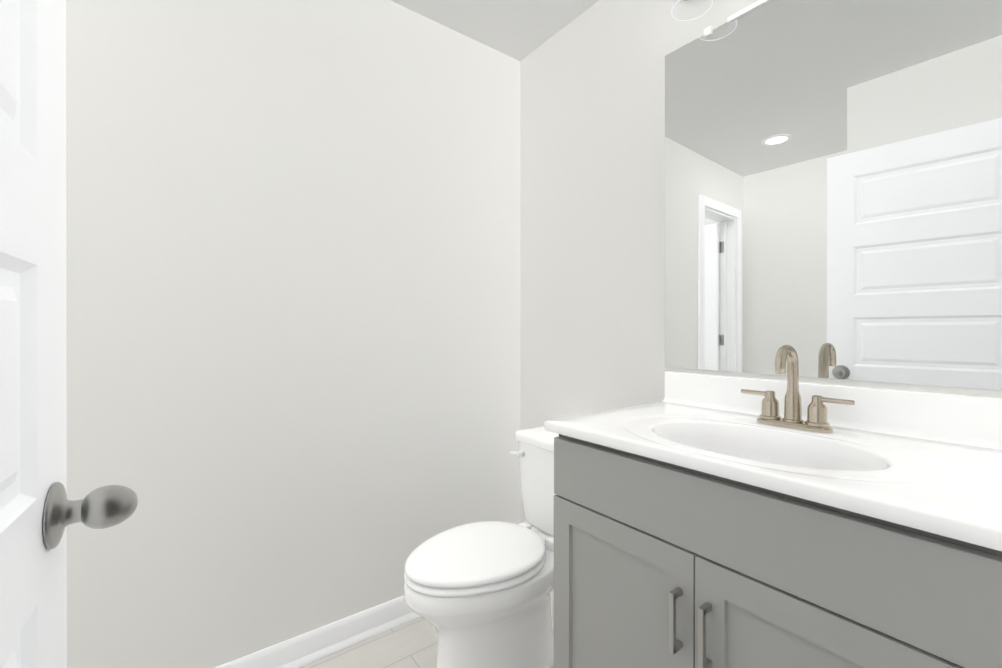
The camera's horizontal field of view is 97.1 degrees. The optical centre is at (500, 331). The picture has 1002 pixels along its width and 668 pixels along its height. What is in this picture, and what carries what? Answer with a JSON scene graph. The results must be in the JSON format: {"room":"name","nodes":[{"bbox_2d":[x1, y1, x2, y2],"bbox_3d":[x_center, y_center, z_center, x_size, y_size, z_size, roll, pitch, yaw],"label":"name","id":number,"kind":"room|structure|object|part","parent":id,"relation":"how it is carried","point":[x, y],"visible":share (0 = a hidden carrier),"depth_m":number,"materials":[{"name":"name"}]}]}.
{"room":"bathroom","nodes":[
{"label":"bathroom","id":0,"kind":"room"},
{"bbox_2d":[66,0,519,667],"bbox_3d":[-0.701,-0.077,1.606,1.892,2.440,0.115,0,0,-37],"label":"wall","id":1,"kind":"structure","parent":0,"point":[292,288],"depth_m":1.49,"materials":[{"name":"paint"}]},
{"bbox_2d":[215,595,419,667],"bbox_3d":[-0.628,1.098,1.570,1.815,0.090,0.031,0,0,-37],"label":"baseboard","id":2,"kind":"structure","parent":1,"relation":"attached to","point":[301,650],"depth_m":1.58,"materials":[{"name":"paint"}]},
{"bbox_2d":[299,592,553,667],"bbox_3d":[-0.493,1.175,0.818,3.100,0.060,3.800,0,0,-37],"label":"floor","id":3,"kind":"structure","parent":0,"point":[411,643],"depth_m":1.58,"materials":[{"name":"tile"}]},
{"bbox_2d":[404,426,558,667],"bbox_3d":[0.038,0.774,1.530,0.785,0.739,0.464,0,0,-37],"label":"toilet","id":4,"kind":"object","parent":3,"relation":"on","point":[477,594],"visible":0.79,"depth_m":1.38,"materials":[{"name":"ceramic"}]},
{"bbox_3d":[-0.081,0.741,1.441,0.483,0.020,0.377,0,0,-37],"label":"seat","id":5,"kind":"part","parent":4,"relation":"part of","materials":[{"name":"plastic"}]},
{"bbox_3d":[-0.081,0.715,1.441,0.479,0.025,0.373,0,0,-37],"label":"seat lid","id":6,"kind":"part","parent":4,"relation":"part of","materials":[{"name":"plastic"}]},
{"bbox_3d":[0.065,0.488,1.785,0.027,0.028,0.065,0,0,-37],"label":"lever","id":7,"kind":"part","parent":4,"relation":"part of","materials":[{"name":"white plastic"}]},
{"bbox_3d":[0.268,0.607,1.701,0.200,0.328,0.440,0,0,-37],"label":"tank","id":8,"kind":"part","parent":4,"relation":"part of","materials":[{"name":"ceramic"}]},
{"bbox_3d":[0.266,0.423,1.699,0.218,0.038,0.464,0,0,-37],"label":"tank lid","id":9,"kind":"part","parent":4,"relation":"part of","materials":[{"name":"ceramic"}]},
{"bbox_2d":[544,371,1001,667],"bbox_3d":[0.579,0.639,0.991,0.571,1.010,0.822,0,0,-37],"label":"bathroom vanity","id":10,"kind":"object","parent":3,"relation":"on","point":[704,521],"visible":0.98,"depth_m":0.82,"materials":[{"name":"grey wood"}]},
{"bbox_3d":[0.260,0.732,1.007,0.018,0.608,0.386,0,0,-37],"label":"door","id":11,"kind":"part","parent":10,"relation":"part of","materials":[{"name":"grey wood"}]},
{"bbox_3d":[0.339,0.561,0.860,0.030,0.115,0.012,0,0,-37],"label":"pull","id":12,"kind":"part","parent":10,"relation":"part of","materials":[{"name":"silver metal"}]},
{"bbox_3d":[0.374,0.561,0.812,0.030,0.115,0.012,0,0,-37],"label":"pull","id":13,"kind":"part","parent":10,"relation":"part of","materials":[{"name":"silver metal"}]},
{"bbox_2d":[741,345,854,432],"bbox_3d":[0.691,0.131,1.064,0.113,0.201,0.244,0,0,-37],"label":"faucet","id":14,"kind":"object","parent":10,"relation":"on","point":[816,421],"visible":1,"depth_m":1.06,"materials":[{"name":"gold metal"}]},
{"bbox_3d":[0.493,0.733,0.695,0.018,0.608,0.386,0,0,-37],"label":"door","id":15,"kind":"part","parent":10,"relation":"part of","materials":[{"name":"grey wood"}]},
{"bbox_2d":[390,0,598,60],"bbox_3d":[-0.493,-1.335,0.815,3.100,0.080,3.800,0,0,-37],"label":"ceiling","id":16,"kind":"structure","parent":0,"point":[519,30],"depth_m":1.82,"materials":[{"name":"paint"}]},
{"bbox_2d":[520,0,1001,591],"bbox_3d":[0.880,-0.076,1.162,0.115,2.440,2.715,0,0,-37],"label":"wall","id":17,"kind":"structure","parent":0,"point":[592,208],"depth_m":1.73,"materials":[{"name":"paint"}]},
{"bbox_2d":[671,0,712,20],"bbox_3d":[0.751,-1.078,1.105,0.155,0.226,0.720,0,0,-37],"label":"sconce","id":18,"kind":"object","parent":17,"relation":"attached to","point":[685,20],"visible":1,"depth_m":1.35,"materials":[{"name":"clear glass"}]},
{"bbox_2d":[662,371,1001,449],"bbox_3d":[0.794,0.189,1.149,0.036,0.110,0.822,0,0,-37],"label":"backsplash","id":19,"kind":"structure","parent":17,"relation":"attached to","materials":[{"name":"stone"}]},
{"bbox_2d":[665,0,1001,389],"bbox_3d":[0.796,-0.407,1.150,0.012,1.049,0.816,0,0,-38],"label":"mirror","id":20,"kind":"object","parent":17,"relation":"attached to","point":[833,189],"visible":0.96,"depth_m":1.09,"materials":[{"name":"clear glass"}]},
{"bbox_3d":[0.860,-0.921,1.069,0.010,0.015,0.611,0,0,-38],"label":"rail","id":21,"kind":"part","parent":20,"relation":"part of","materials":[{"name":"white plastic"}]},
{"bbox_3d":[-0.137,-0.074,-0.131,0.120,2.440,0.115,0,0,-37],"label":"wall","id":22,"kind":"structure","parent":0,"visible":0},
{"bbox_2d":[0,0,137,667],"bbox_3d":[-0.360,0.116,0.238,0.187,2.035,0.736,0,0,-33],"label":"door","id":23,"kind":"structure","parent":22,"relation":"in","point":[40,512],"depth_m":0.46,"materials":[{"name":"paint"}]},
{"bbox_3d":[-0.481,0.210,0.526,0.076,0.073,0.073,0,0,-33],"label":"knob","id":24,"kind":"part","parent":23,"relation":"part of","materials":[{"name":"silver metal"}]}
]}

